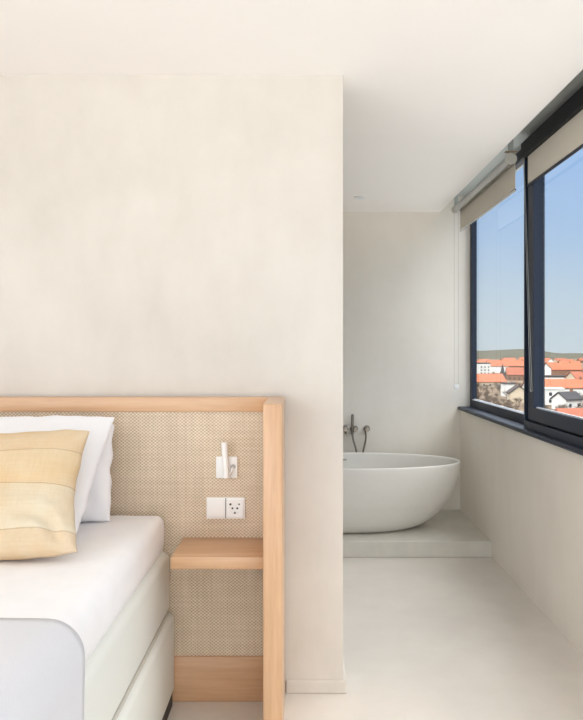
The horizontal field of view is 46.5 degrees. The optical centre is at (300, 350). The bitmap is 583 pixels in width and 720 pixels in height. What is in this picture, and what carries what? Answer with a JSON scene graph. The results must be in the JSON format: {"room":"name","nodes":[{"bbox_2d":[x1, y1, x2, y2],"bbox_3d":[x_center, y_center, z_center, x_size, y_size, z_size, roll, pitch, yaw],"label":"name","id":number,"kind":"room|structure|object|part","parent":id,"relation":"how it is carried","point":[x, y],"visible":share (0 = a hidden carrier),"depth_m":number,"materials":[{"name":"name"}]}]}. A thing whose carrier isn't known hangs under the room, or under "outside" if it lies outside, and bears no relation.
{"room":"hotel room","nodes":[
{"label":"hotel room","id":0,"kind":"room"},
{"bbox_2d":[0,75,342,691],"bbox_3d":[-1.465,0.133,2.830,3.270,2.500,0.160,0,0,0],"label":"wall partition","id":1,"kind":"structure","parent":0,"point":[161,235],"depth_m":2.75,"materials":[{"name":"paint"}]},
{"bbox_2d":[286,661,346,693],"bbox_3d":[0.062,1.357,2.830,0.244,0.052,0.184,0,0,0],"label":"baseboard","id":2,"kind":"structure","parent":1,"relation":"attached to","point":[292,686],"depth_m":2.74,"materials":[{"name":"paint"}]},
{"bbox_2d":[0,0,582,211],"bbox_3d":[-1.091,-1.267,1.430,4.417,0.300,8.460,0,0,0],"label":"ceiling","id":3,"kind":"structure","parent":0,"point":[434,91],"depth_m":2.57,"materials":[{"name":"paint"}]},
{"bbox_2d":[354,196,365,198],"bbox_3d":[0.430,-1.113,4.930,0.090,0.008,0.090,0,0,0],"label":"recessed light","id":4,"kind":"object","parent":3,"relation":"in","point":[355,197],"visible":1,"depth_m":4.91,"materials":[{"name":"white plastic"}]},
{"bbox_2d":[167,557,582,719],"bbox_3d":[-0.950,1.483,1.430,4.700,0.200,8.460,0,0,0],"label":"floor","id":5,"kind":"structure","parent":0,"point":[425,638],"depth_m":3.10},
{"bbox_2d":[0,515,173,719],"bbox_3d":[-1.412,1.007,1.643,1.836,0.751,2.045,0,0,0],"label":"bed","id":6,"kind":"object","parent":5,"relation":"on","point":[113,591],"visible":0.56,"depth_m":2.03,"materials":[{"name":"beige fabric"}]},
{"bbox_2d":[0,618,84,719],"bbox_3d":[-1.429,0.805,1.196,1.863,0.378,0.752,0,0,0],"label":"throw","id":7,"kind":"object","parent":6,"relation":"on","point":[42,660],"visible":1,"depth_m":1.42,"materials":[{"name":"white fabric"}]},
{"bbox_2d":[0,430,89,559],"bbox_3d":[-0.948,0.457,2.182,0.550,0.377,0.315,0,0,1],"label":"cushion","id":8,"kind":"object","parent":6,"relation":"on","point":[39,470],"visible":1,"depth_m":2.13,"materials":[{"name":"fabric"}]},
{"bbox_2d":[0,415,114,533],"bbox_3d":[-1.087,0.444,2.403,0.752,0.402,0.374,0,0,1],"label":"pillow","id":9,"kind":"object","parent":6,"relation":"on","point":[99,427],"visible":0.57,"depth_m":2.49,"materials":[{"name":"white fabric"}]},
{"bbox_2d":[80,424,113,521],"bbox_3d":[-1.066,0.462,2.569,0.716,0.360,0.207,0,0,1],"label":"pillow","id":10,"kind":"object","parent":6,"relation":"on","point":[98,507],"visible":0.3,"depth_m":2.52,"materials":[{"name":"white fabric"}]},
{"bbox_3d":[-1.421,0.899,1.643,1.818,0.240,2.045,0,0,0],"label":"mattress","id":11,"kind":"part","parent":6,"relation":"part of","materials":[{"name":"beige fabric"}]},
{"bbox_2d":[0,396,284,719],"bbox_3d":[-1.420,0.783,2.531,2.712,1.200,0.413,0,0,0],"label":"headboard","id":12,"kind":"object","parent":5,"relation":"on","point":[229,624],"visible":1,"depth_m":2.69,"materials":[{"name":"fabric"}]},
{"bbox_3d":[-1.420,0.728,2.714,2.580,1.010,0.048,0,0,0],"label":"woven panel","id":13,"kind":"part","parent":12,"relation":"part of","materials":[{"name":"paper"}]},
{"bbox_3d":[-1.420,0.211,2.709,2.580,0.057,0.058,0,0,0],"label":"rail","id":14,"kind":"part","parent":12,"relation":"part of","materials":[{"name":"brown wood"}]},
{"bbox_2d":[171,537,262,568],"bbox_3d":[-0.299,0.760,2.560,0.335,0.044,0.260,0,0,0],"label":"shelf","id":15,"kind":"object","parent":12,"relation":"attached to","point":[192,552],"visible":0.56,"depth_m":2.47,"materials":[{"name":"brown wood"}]},
{"bbox_3d":[-1.420,1.295,2.708,2.580,0.176,0.061,0,0,0],"label":"board","id":16,"kind":"part","parent":12,"relation":"part of","materials":[{"name":"brown wood"}]},
{"bbox_2d":[207,497,244,518],"bbox_3d":[-0.297,0.621,2.682,0.152,0.084,0.015,0,0,0],"label":"power socket","id":17,"kind":"object","parent":12,"relation":"attached to","point":[217,507],"visible":1,"depth_m":2.68,"materials":[{"name":"white plastic"}]},
{"bbox_2d":[208,500,224,516],"bbox_3d":[-0.333,0.621,2.679,0.064,0.068,0.005,0,0,0],"label":"rocker switch","id":18,"kind":"object","parent":17,"relation":"attached to","point":[216,508],"depth_m":2.68,"materials":[{"name":"white plastic"}]},
{"bbox_2d":[216,442,237,477],"bbox_3d":[-0.293,0.429,2.664,0.084,0.144,0.052,0,0,0],"label":"reading lamp","id":19,"kind":"object","parent":12,"relation":"attached to","point":[226,466],"visible":1,"depth_m":2.68,"materials":[{"name":"white plastic"}]},
{"bbox_3d":[-0.293,0.459,2.683,0.084,0.084,0.014,0,0,0],"label":"wall plate","id":20,"kind":"part","parent":19,"relation":"part of","materials":[{"name":"white plastic"}]},
{"bbox_3d":[-0.097,0.783,2.531,0.066,1.200,0.413,0,0,0],"label":"panel","id":21,"kind":"part","parent":12,"relation":"part of","materials":[{"name":"brown wood"}]},
{"bbox_2d":[343,510,491,556],"bbox_3d":[-0.910,1.329,5.003,4.380,0.108,0.915,0,0,0],"label":"plinth","id":22,"kind":"object","parent":5,"relation":"on","point":[449,533],"visible":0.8,"depth_m":4.54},
{"bbox_2d":[343,452,460,532],"bbox_3d":[0.330,1.034,4.940,1.662,0.482,0.767,0,0,0],"label":"bathtub","id":23,"kind":"object","parent":22,"relation":"on","point":[383,492],"visible":0.48,"depth_m":4.66,"materials":[{"name":"ceramic"}]},
{"bbox_2d":[343,196,469,509],"bbox_3d":[-0.950,-0.017,5.560,4.700,2.800,0.200,0,0,0],"label":"wall","id":24,"kind":"structure","parent":0,"point":[406,275],"depth_m":5.46,"materials":[{"name":"paint"}]},
{"bbox_2d":[343,425,369,436],"bbox_3d":[0.441,0.632,5.380,0.226,0.071,0.160,0,0,0],"label":"mixer","id":25,"kind":"object","parent":24,"relation":"attached to","point":[345,428],"visible":0.93,"depth_m":5.39,"materials":[{"name":"metal"}]},
{"bbox_2d":[350,414,366,452],"bbox_3d":[0.459,0.717,5.437,0.133,0.425,0.049,0,0,0],"label":"shower","id":26,"kind":"object","parent":24,"relation":"attached to","point":[352,415],"visible":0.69,"depth_m":5.42,"materials":[{"name":"metal"}]},
{"bbox_2d":[458,70,582,195],"bbox_3d":[1.308,-1.332,1.430,0.383,0.170,8.460,0,0,0],"label":"rail","id":27,"kind":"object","parent":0,"point":[576,83],"depth_m":3.75,"materials":[{"name":"grey metal"}]},
{"bbox_2d":[460,410,582,654],"bbox_3d":[1.340,0.068,1.430,0.120,2.630,8.060,0,0,0],"label":"wall","id":28,"kind":"structure","parent":0,"point":[524,492],"depth_m":3.80,"materials":[{"name":"paint"}]},
{"bbox_2d":[470,150,544,423],"bbox_3d":[1.380,-0.401,4.680,0.040,1.692,1.560,0,0,0],"label":"window","id":29,"kind":"structure","parent":28,"relation":"in","point":[512,414],"depth_m":4.95,"materials":[{"name":"metal"}]},
{"bbox_2d":[451,140,516,388],"bbox_3d":[1.211,-0.474,4.630,0.072,1.545,1.450,0,0,0],"label":"roller blind","id":30,"kind":"object","parent":29,"relation":"attached to","point":[498,184],"visible":0.98,"depth_m":4.42,"materials":[{"name":"fabric"}]},
{"bbox_2d":[458,406,582,455],"bbox_3d":[1.349,0.458,2.430,0.182,0.026,6.060,0,0,0],"label":"windowsill","id":31,"kind":"structure","parent":28,"relation":"attached to","point":[517,426],"depth_m":4.03,"materials":[{"name":"metal"}]},
{"bbox_2d":[524,91,582,447],"bbox_3d":[1.346,-0.386,2.817,0.108,1.662,2.235,0,0,0],"label":"window","id":32,"kind":"structure","parent":28,"relation":"in","point":[568,428],"depth_m":3.80,"materials":[{"name":"metal"}]},
{"bbox_2d":[519,86,582,391],"bbox_3d":[1.277,-0.486,2.837,0.030,1.428,2.195,0,0,0],"label":"roller blind","id":33,"kind":"object","parent":32,"relation":"attached to","point":[560,136],"visible":1,"depth_m":3.44,"materials":[{"name":"fabric"}]},
{"bbox_3d":[1.274,-0.439,3.818,0.003,1.335,0.137,0,0,-2],"label":"chain","id":34,"kind":"part","parent":33,"relation":"part of","materials":[{"name":"plastic"}]},
{"bbox_3d":[1.323,-0.379,2.817,0.045,1.536,2.137,0,0,0],"label":"sash","id":35,"kind":"part","parent":32,"relation":"part of","materials":[{"name":"metal"}]},
{"label":"outside","id":36,"kind":"structure","parent":0,"visible":0},
{"bbox_2d":[477,359,582,411],"bbox_3d":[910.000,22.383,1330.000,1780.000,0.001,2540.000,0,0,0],"label":"ground","id":37,"kind":"structure","parent":36,"point":[495,390],"depth_m":334.03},
{"bbox_2d":[477,363,490,373],"bbox_3d":[170.604,16.683,640.000,11.600,11.400,12.600,0,0,-12],"label":"apartment building","id":38,"kind":"structure","parent":37,"relation":"on","point":[482,368],"depth_m":634.19,"materials":[{"name":"white paint"}]},
{"bbox_2d":[477,372,506,387],"bbox_3d":[114.433,17.633,420.000,21.000,9.500,15.000,0,0,-6],"label":"house","id":39,"kind":"structure","parent":37,"relation":"on","point":[483,379],"depth_m":414.80,"materials":[{"name":"tile"}]},
{"bbox_2d":[486,359,508,372],"bbox_3d":[202.062,15.383,700.000,21.000,14.000,15.000,0,0,4],"label":"house","id":40,"kind":"structure","parent":37,"relation":"on","point":[495,366],"depth_m":693.64,"materials":[{"name":"tile"}]},
{"bbox_2d":[500,363,505,378],"bbox_3d":[134.136,15.183,452.000,4.600,14.400,4.600,0,0,0],"label":"church","id":41,"kind":"structure","parent":37,"relation":"on","point":[502,371],"depth_m":451.03,"materials":[{"name":"grey stone"}]},
{"bbox_2d":[500,382,515,396],"bbox_3d":[102.375,19.033,335.000,6.100,6.700,6.600,0,0,-5],"label":"house","id":42,"kind":"structure","parent":37,"relation":"on","point":[505,386],"depth_m":332.20,"materials":[{"name":"white paint"}]},
{"bbox_2d":[505,366,523,380],"bbox_3d":[164.654,16.883,520.000,15.000,11.000,11.000,0,0,10],"label":"house","id":43,"kind":"structure","parent":37,"relation":"on","point":[512,373],"depth_m":516.10,"materials":[{"name":"tile"}]},
{"bbox_2d":[506,382,523,401],"bbox_3d":[95.655,18.133,300.000,9.000,8.500,10.000,0,0,10],"label":"house","id":44,"kind":"structure","parent":37,"relation":"on","point":[516,391],"depth_m":295.79,"materials":[{"name":"paint"}]},
{"bbox_2d":[507,359,523,366],"bbox_3d":[239.529,15.883,760.000,35.000,13.000,15.000,0,0,-2],"label":"house","id":45,"kind":"structure","parent":37,"relation":"on","point":[512,363],"depth_m":755.70,"materials":[{"name":"brick"}]},
{"bbox_2d":[545,362,551,374],"bbox_3d":[202.062,15.633,560.000,9.000,13.500,10.000,0,0,20],"label":"house","id":46,"kind":"structure","parent":37,"relation":"on","point":[548,368],"depth_m":555.32,"materials":[{"name":"paint"}]},
{"bbox_2d":[521,377,582,395],"bbox_3d":[127.334,17.433,330.000,37.000,9.900,12.000,0,0,3],"label":"house","id":47,"kind":"structure","parent":37,"relation":"on","point":[576,384],"depth_m":326.61,"materials":[{"name":"tile"}]},
{"bbox_2d":[545,387,564,404],"bbox_3d":[105.773,18.883,285.000,7.600,7.000,7.600,0,0,8],"label":"house","id":48,"kind":"structure","parent":37,"relation":"on","point":[549,391],"depth_m":281.76,"materials":[{"name":"white paint"}]},
{"bbox_2d":[545,375,565,378],"bbox_3d":[178.586,19.633,470.000,30.600,5.500,12.600,0,0,-2],"label":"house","id":49,"kind":"structure","parent":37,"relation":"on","point":[546,376],"depth_m":463.81,"materials":[{"name":"paint"}]},
{"bbox_2d":[553,358,565,361],"bbox_3d":[480.337,17.862,1258.507,22.039,9.043,12.083,0,0,-3],"label":"house","id":50,"kind":"structure","parent":37,"relation":"on","point":[555,359],"depth_m":1257.24,"materials":[{"name":"ceramic"}]},
{"bbox_2d":[547,362,581,374],"bbox_3d":[246.009,16.233,640.000,33.000,12.300,15.000,0,0,-3],"label":"house","id":51,"kind":"structure","parent":37,"relation":"on","point":[557,368],"depth_m":634.35,"materials":[{"name":"tile"}]},
{"bbox_2d":[550,388,582,408],"bbox_3d":[102.639,18.433,262.000,10.000,7.900,8.000,0,0,-28],"label":"house","id":52,"kind":"structure","parent":37,"relation":"on","point":[571,398],"depth_m":259.80,"materials":[{"name":"white paint"}]},
{"bbox_2d":[554,408,582,416],"bbox_3d":[67.829,16.983,152.000,23.000,10.800,11.000,0,0,-8],"label":"house","id":53,"kind":"structure","parent":37,"relation":"on","point":[572,411],"depth_m":149.92,"materials":[{"name":"tile"}]},
{"bbox_2d":[558,361,580,364],"bbox_3d":[311.501,16.957,788.250,23.287,10.853,13.817,0,0,7],"label":"house","id":54,"kind":"structure","parent":37,"relation":"on","point":[559,361],"depth_m":786.76,"materials":[{"name":"tile"}]},
{"bbox_2d":[564,369,582,378],"bbox_3d":[157.062,16.433,385.000,11.000,11.900,10.000,0,0,-18],"label":"house","id":55,"kind":"structure","parent":37,"relation":"on","point":[574,374],"depth_m":383.16,"materials":[{"name":"ceramic"}]},
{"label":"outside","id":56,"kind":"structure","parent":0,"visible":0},
{"bbox_2d":[477,349,582,358],"bbox_3d":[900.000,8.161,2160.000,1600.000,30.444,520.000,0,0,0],"label":"hills","id":57,"kind":"structure","parent":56,"point":[512,353],"depth_m":2044.20,"materials":[{"name":"green plant"}]}
]}

